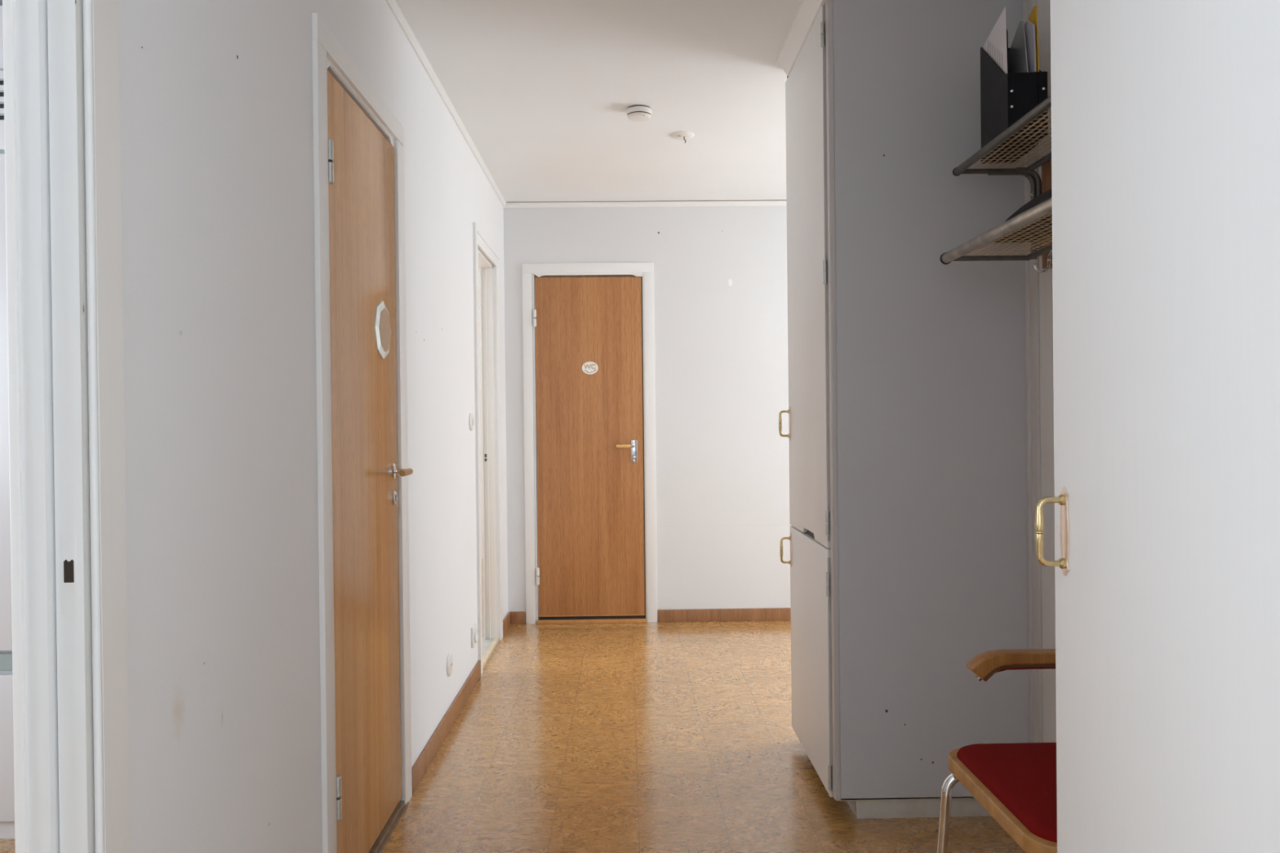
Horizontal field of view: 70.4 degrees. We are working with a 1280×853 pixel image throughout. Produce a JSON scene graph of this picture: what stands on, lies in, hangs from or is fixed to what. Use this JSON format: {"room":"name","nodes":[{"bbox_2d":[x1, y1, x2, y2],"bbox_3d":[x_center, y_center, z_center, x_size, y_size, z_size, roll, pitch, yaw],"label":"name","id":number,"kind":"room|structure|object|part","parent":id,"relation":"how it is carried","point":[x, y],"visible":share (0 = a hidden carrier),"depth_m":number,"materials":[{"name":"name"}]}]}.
{"room":"apartment hallway","nodes":[
{"label":"apartment hallway","id":0,"kind":"room"},
{"bbox_2d":[118,0,508,852],"bbox_3d":[-0.776,-0.054,1.538,0.075,2.507,7.700,-1,0,-1],"label":"wall","id":1,"kind":"structure","parent":0,"point":[216,125],"depth_m":1.73,"materials":[{"name":"paint"}]},
{"bbox_2d":[2,0,130,852],"bbox_3d":[-0.756,0.138,0.772,0.096,2.132,0.995,-1,0,-1],"label":"door","id":2,"kind":"structure","parent":1,"relation":"in","point":[61,76],"depth_m":1.19,"materials":[{"name":"paint"}]},
{"bbox_3d":[-0.804,0.157,1.182,0.013,2.090,0.033,-1,0,-1],"label":"room casing","id":3,"kind":"part","parent":2,"relation":"part of","materials":[{"name":"paint"}]},
{"bbox_3d":[-0.725,0.166,1.237,0.015,2.070,0.067,-1,0,-1],"label":"casing","id":4,"kind":"part","parent":2,"relation":"part of","materials":[{"name":"paint"}]},
{"bbox_2d":[311,13,413,852],"bbox_3d":[-0.755,0.118,2.504,0.142,2.150,0.816,-1,0,-1],"label":"door","id":5,"kind":"structure","parent":1,"relation":"in","point":[363,471],"depth_m":2.42,"materials":[{"name":"brown wood"}]},
{"bbox_3d":[-0.739,0.151,2.129,0.013,2.088,0.066,-1,0,-1],"label":"casing","id":6,"kind":"part","parent":5,"relation":"part of","materials":[{"name":"paint"}]},
{"bbox_3d":[-0.756,-0.926,2.498,0.014,0.062,0.816,-1,0,-1],"label":"casing","id":7,"kind":"part","parent":5,"relation":"part of","materials":[{"name":"paint"}]},
{"bbox_2d":[373,300,391,359],"bbox_3d":[-0.750,-0.282,2.655,0.010,0.172,0.172,-1,0,-1],"label":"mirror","id":8,"kind":"object","parent":5,"relation":"attached to","point":[382,327],"visible":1,"depth_m":2.63,"materials":[{"name":"white glass"}]},
{"bbox_3d":[-0.746,-0.283,2.655,0.002,0.130,0.130,-1,0,-1],"label":"panel","id":9,"kind":"part","parent":8,"relation":"part of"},
{"bbox_3d":[-0.722,0.137,2.767,0.061,0.050,0.050,-1,0,-1],"label":"lever handle","id":10,"kind":"part","parent":5,"relation":"part of","materials":[{"name":"silver metal"}]},
{"bbox_3d":[-0.750,0.149,2.870,0.013,2.085,0.084,-1,0,-1],"label":"casing","id":11,"kind":"part","parent":5,"relation":"part of","materials":[{"name":"paint"}]},
{"bbox_2d":[385,0,506,206],"bbox_3d":[-0.770,-1.305,3.331,0.019,0.026,4.100,-1,0,-1],"label":"trim","id":12,"kind":"structure","parent":1,"relation":"attached to","point":[393,5],"depth_m":3.47,"materials":[{"name":"paint"}]},
{"bbox_2d":[446,653,453,676],"bbox_3d":[-0.752,0.944,3.595,0.013,0.090,0.090,-1,0,-1],"label":"wall socket","id":13,"kind":"object","parent":1,"relation":"attached to","point":[450,658],"visible":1,"depth_m":3.57,"materials":[{"name":"white plastic"}]},
{"bbox_2d":[411,612,510,795],"bbox_3d":[-0.746,1.151,3.334,0.013,0.075,4.097,-1,0,-1],"label":"baseboard","id":14,"kind":"structure","parent":1,"relation":"attached to","point":[421,765],"depth_m":3.46,"materials":[{"name":"brown wood"}]},
{"bbox_2d":[468,413,474,431],"bbox_3d":[-0.769,-0.021,4.154,0.018,0.080,0.080,-1,0,-1],"label":"light switch","id":15,"kind":"object","parent":1,"relation":"attached to","point":[471,421],"visible":1,"depth_m":4.13,"materials":[{"name":"white plastic"}]},
{"bbox_2d":[471,623,478,648],"bbox_3d":[-0.757,0.959,4.155,0.022,0.094,0.084,-1,0,-1],"label":"wall socket","id":16,"kind":"object","parent":1,"relation":"attached to","point":[474,633],"visible":1,"depth_m":4.12,"materials":[{"name":"white plastic"}]},
{"bbox_2d":[472,222,502,675],"bbox_3d":[-0.819,0.106,4.683,0.101,2.150,0.779,-1,0,-1],"label":"door","id":17,"kind":"structure","parent":1,"relation":"in","point":[487,640],"depth_m":4.95,"materials":[{"name":"paint"}]},
{"bbox_3d":[-0.773,0.108,4.326,0.013,2.150,0.063,-1,0,-1],"label":"casing","id":18,"kind":"part","parent":17,"relation":"part of","materials":[{"name":"paint"}]},
{"bbox_3d":[-0.790,-0.905,4.708,0.013,0.052,0.711,-1,0,-1],"label":"casing","id":19,"kind":"part","parent":17,"relation":"part of","materials":[{"name":"paint"}]},
{"bbox_3d":[-0.783,0.149,5.027,0.013,2.060,0.085,-1,0,-1],"label":"casing","id":20,"kind":"part","parent":17,"relation":"part of","materials":[{"name":"paint"}]},
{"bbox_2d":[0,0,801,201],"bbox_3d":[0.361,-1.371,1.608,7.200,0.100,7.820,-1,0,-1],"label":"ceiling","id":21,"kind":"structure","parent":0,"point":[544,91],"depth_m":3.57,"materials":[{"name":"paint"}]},
{"bbox_2d":[626,104,651,121],"bbox_3d":[-0.004,-1.308,3.793,0.106,0.043,0.106,-1,0,-1],"label":"smoke detector","id":22,"kind":"object","parent":21,"relation":"attached to","point":[637,113],"visible":1,"depth_m":3.76,"materials":[{"name":"white plastic"}]},
{"bbox_2d":[671,131,694,142],"bbox_3d":[0.195,-1.312,4.146,0.108,0.044,0.108,-1,0,-1],"label":"ceiling rose","id":23,"kind":"object","parent":21,"relation":"attached to","point":[681,135],"visible":1,"depth_m":4.12,"materials":[{"name":"white plastic"}]},
{"bbox_2d":[0,620,1026,852],"bbox_3d":[0.389,1.226,1.623,7.200,0.080,7.820,-1,0,-1],"label":"floor","id":24,"kind":"structure","parent":0,"point":[664,737],"depth_m":3.19,"materials":[{"name":"laminate"}]},
{"bbox_2d":[0,5,14,839],"bbox_3d":[-1.994,-0.005,2.918,1.100,2.420,0.605,-1,0,-1],"label":"tall cabinet","id":25,"kind":"object","parent":24,"relation":"on","point":[6,737],"visible":0.02,"depth_m":2.62,"materials":[{"name":"white paint"}]},
{"bbox_3d":[-2.001,-1.006,2.624,1.100,0.415,0.020,-1,0,-1],"label":"vent panel","id":26,"kind":"part","parent":25,"relation":"part of","materials":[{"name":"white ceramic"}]},
{"bbox_3d":[-1.991,-0.067,2.627,1.100,1.437,0.025,-1,0,-1],"label":"door","id":27,"kind":"part","parent":25,"relation":"part of","materials":[{"name":"white wood"}]},
{"bbox_3d":[-1.983,0.685,2.636,1.100,0.048,0.016,-1,0,-1],"label":"grip rail","id":28,"kind":"part","parent":25,"relation":"part of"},
{"bbox_3d":[-1.980,0.934,2.633,1.100,0.425,0.025,-1,0,-1],"label":"door","id":29,"kind":"part","parent":25,"relation":"part of","materials":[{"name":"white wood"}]},
{"bbox_2d":[776,0,1029,818],"bbox_3d":[0.840,-0.081,3.050,0.650,2.507,0.698,-1,0,-1],"label":"wardrobe","id":30,"kind":"object","parent":24,"relation":"on","point":[907,435],"visible":0.98,"depth_m":2.70,"materials":[{"name":"paint"}]},
{"bbox_3d":[0.554,-0.011,3.354,0.003,0.126,0.023,-1,0,-1],"label":"handle plate","id":31,"kind":"part","parent":30,"relation":"part of","materials":[{"name":"metal"}]},
{"bbox_3d":[0.559,0.458,3.357,0.003,0.126,0.023,-1,0,-1],"label":"handle plate","id":32,"kind":"part","parent":30,"relation":"part of","materials":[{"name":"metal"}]},
{"bbox_3d":[0.527,-1.303,2.996,0.050,0.055,0.610,-1,0,-1],"label":"cornice","id":33,"kind":"part","parent":30,"relation":"part of","materials":[{"name":"paint"}]},
{"bbox_3d":[0.564,-0.456,3.062,0.018,1.646,0.639,-1,0,-1],"label":"door","id":34,"kind":"part","parent":30,"relation":"part of","materials":[{"name":"paint"}]},
{"bbox_3d":[0.577,0.748,3.069,0.018,0.751,0.639,-1,0,-1],"label":"door","id":35,"kind":"part","parent":30,"relation":"part of","materials":[{"name":"paint"}]},
{"bbox_3d":[0.885,1.111,2.716,0.596,0.006,0.012,-1,0,-1],"label":"rail","id":36,"kind":"part","parent":30,"relation":"part of","materials":[{"name":"brown wood"}]},
{"bbox_2d":[937,648,1057,852],"bbox_3d":[0.917,0.770,1.826,0.521,0.821,0.539,-1,0,-1],"label":"armchair","id":37,"kind":"object","parent":24,"relation":"on","point":[1015,783],"visible":0.31,"depth_m":1.89,"materials":[{"name":"red fabric"}]},
{"bbox_3d":[0.854,0.973,2.040,0.394,0.412,0.037,-1,0,4],"label":"leg","id":38,"kind":"part","parent":37,"relation":"part of","materials":[{"name":"silver metal"}]},
{"bbox_3d":[0.932,0.540,2.074,0.363,0.060,0.042,-1,0,-1],"label":"armrest","id":39,"kind":"part","parent":37,"relation":"part of","materials":[{"name":"brown wood"}]},
{"bbox_3d":[0.960,0.857,2.063,0.384,0.644,0.039,-1,0,-1],"label":"leg","id":40,"kind":"part","parent":37,"relation":"part of","materials":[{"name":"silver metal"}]},
{"bbox_3d":[0.936,0.558,2.074,0.318,0.040,0.030,-1,0,-1],"label":"support rail","id":41,"kind":"part","parent":37,"relation":"part of","materials":[{"name":"brown wood"}]},
{"bbox_2d":[1034,0,1279,852],"bbox_3d":[0.878,-0.066,0.502,0.647,2.507,1.578,-1,0,-1],"label":"wardrobe","id":42,"kind":"object","parent":24,"relation":"on","point":[1166,113],"visible":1,"depth_m":1.02,"materials":[{"name":"paint"}]},
{"bbox_3d":[0.587,0.145,1.253,0.003,0.124,0.023,-1,0,-1],"label":"handle plate","id":43,"kind":"part","parent":42,"relation":"part of","materials":[{"name":"metal"}]},
{"bbox_2d":[503,205,791,623],"bbox_3d":[0.317,-0.089,5.465,7.200,2.507,0.120,-1,0,-1],"label":"wall","id":44,"kind":"structure","parent":0,"point":[721,284],"depth_m":5.41,"materials":[{"name":"paint"}]},
{"bbox_2d":[522,262,657,624],"bbox_3d":[-0.298,0.100,5.425,0.779,2.142,0.184,-1,0,-1],"label":"door","id":45,"kind":"structure","parent":44,"relation":"in","point":[595,433],"depth_m":5.39,"materials":[{"name":"brown wood"}]},
{"bbox_3d":[-0.659,0.134,5.385,0.055,2.083,0.013,-1,0,-1],"label":"casing","id":46,"kind":"part","parent":45,"relation":"part of","materials":[{"name":"paint"}]},
{"bbox_3d":[-0.309,-0.941,5.384,0.779,0.059,0.013,-1,0,-1],"label":"casing","id":47,"kind":"part","parent":45,"relation":"part of","materials":[{"name":"paint"}]},
{"bbox_2d":[582,361,598,374],"bbox_3d":[-0.297,-0.348,5.385,0.096,0.077,0.007,-1,0,-1],"label":"sign","id":48,"kind":"object","parent":45,"relation":"attached to","point":[588,367],"visible":1,"depth_m":5.38,"materials":[{"name":"ceramic"}]},
{"bbox_3d":[-0.035,0.146,5.393,0.038,0.131,0.005,-1,0,-1],"label":"handle plate","id":49,"kind":"part","parent":45,"relation":"part of","materials":[{"name":"silver metal"}]},
{"bbox_3d":[0.062,0.126,5.396,0.060,2.083,0.013,-1,0,-1],"label":"casing","id":50,"kind":"part","parent":45,"relation":"part of","materials":[{"name":"paint"}]},
{"bbox_2d":[502,200,786,208],"bbox_3d":[0.339,-1.324,5.390,2.300,0.027,0.016,-1,0,-1],"label":"trim","id":51,"kind":"structure","parent":44,"relation":"attached to","point":[697,203],"depth_m":5.38,"materials":[{"name":"paint"}]},
{"bbox_2d":[510,608,791,624],"bbox_3d":[0.780,1.122,5.412,3.102,0.075,0.013,-1,0,-1],"label":"baseboard","id":52,"kind":"structure","parent":44,"relation":"attached to","point":[740,614],"depth_m":5.40,"materials":[{"name":"brown wood"}]},
{"bbox_2d":[1036,0,1056,742],"bbox_3d":[2.596,-0.085,0.584,2.790,2.507,5.690,-1,0,-1],"label":"wall","id":53,"kind":"structure","parent":0,"point":[1046,295],"depth_m":2.61,"materials":[{"name":"paint"}]},
{"bbox_2d":[939,95,1052,273],"bbox_3d":[1.024,-0.580,2.033,0.299,0.336,1.191,-1,0,-1],"label":"rack","id":54,"kind":"object","parent":53,"relation":"attached to","point":[1037,186],"depth_m":2.42,"materials":[{"name":"grey metal"}]},
{"bbox_2d":[941,196,1052,262],"bbox_3d":[0.892,-0.482,2.038,0.029,0.029,1.154,-1,0,-1],"label":"shelf","id":55,"kind":"object","parent":54,"relation":"attached to","point":[1045,207],"depth_m":2.21,"materials":[{"name":"metal"}]},
{"bbox_3d":[1.012,-0.481,2.039,0.240,0.017,1.153,-1,0,-1],"label":"rail","id":56,"kind":"part","parent":54,"relation":"part of","materials":[{"name":"grey metal"}]},
{"bbox_2d":[954,95,1051,174],"bbox_3d":[0.923,-0.732,2.037,0.021,0.021,1.154,-1,0,-1],"label":"shelf","id":57,"kind":"object","parent":54,"relation":"attached to","point":[1043,106],"depth_m":2.27,"materials":[{"name":"metal"}]},
{"bbox_3d":[1.026,-0.731,2.038,0.206,0.017,1.153,-1,0,-1],"label":"rail","id":58,"kind":"part","parent":54,"relation":"part of","materials":[{"name":"grey metal"}]},
{"bbox_2d":[980,46,1048,163],"bbox_3d":[1.006,-0.910,2.451,0.101,0.328,0.247,-1,0,4],"label":"magazine file","id":59,"kind":"object","parent":54,"relation":"on","point":[1005,98],"visible":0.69,"depth_m":2.37,"materials":[{"name":"black metal"}]},
{"bbox_3d":[0.959,-0.910,2.457,0.003,0.328,0.236,-1,0,5],"label":"panel","id":60,"kind":"part","parent":59,"relation":"part of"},
{"bbox_2d":[983,6,1007,73],"bbox_3d":[0.962,-0.931,2.456,0.002,0.330,0.210,-1,0,5],"label":"paper sheet","id":61,"kind":"object","parent":59,"relation":"in","point":[995,45],"visible":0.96,"depth_m":2.41,"materials":[{"name":"white paper"}]},
{"bbox_3d":[1.016,-0.910,2.571,0.098,0.325,0.003,-1,0,3],"label":"panel","id":62,"kind":"part","parent":59,"relation":"part of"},
{"bbox_2d":[1006,29,1008,72],"bbox_3d":[0.987,-0.936,2.496,0.010,0.338,0.147,-1,0,5],"label":"divider","id":63,"kind":"object","parent":59,"relation":"in","point":[1006,29],"visible":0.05,"depth_m":2.43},
{"bbox_3d":[1.008,-0.748,2.456,0.098,0.003,0.240,-1,0,5],"label":"panel","id":64,"kind":"part","parent":59,"relation":"part of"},
{"bbox_2d":[1008,21,1028,72],"bbox_3d":[1.020,-0.929,2.452,0.020,0.325,0.194,-1,0,5],"label":"plastic sleeve","id":65,"kind":"object","parent":59,"relation":"in","point":[1017,54],"visible":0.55,"depth_m":2.44,"materials":[{"name":"grey"}]},
{"bbox_3d":[0.997,-0.830,2.336,0.098,0.168,0.003,-1,0,3],"label":"panel","id":66,"kind":"part","parent":59,"relation":"part of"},
{"bbox_2d":[1024,19,1036,71],"bbox_3d":[1.034,-0.923,2.449,0.005,0.313,0.198,-1,0,5],"label":"paper sheet","id":67,"kind":"object","parent":59,"relation":"in","point":[1029,27],"visible":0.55,"depth_m":2.38,"materials":[{"name":"white paper"}]},
{"bbox_2d":[1027,5,1039,71],"bbox_3d":[1.044,-0.936,2.453,0.003,0.338,0.198,-1,0,5],"label":"folder","id":68,"kind":"object","parent":59,"relation":"in","point":[1033,17],"visible":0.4,"depth_m":2.37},
{"bbox_3d":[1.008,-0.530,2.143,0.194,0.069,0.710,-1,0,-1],"label":"flat cap","id":69,"kind":"part","parent":54,"relation":"part of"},
{"bbox_2d":[1022,0,1043,742],"bbox_3d":[1.161,-0.082,2.678,0.016,2.507,0.060,-1,0,-1],"label":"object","id":70,"kind":"structure","parent":53,"relation":"attached to","point":[1032,276],"depth_m":2.68,"materials":[{"name":"paint"}]}
]}

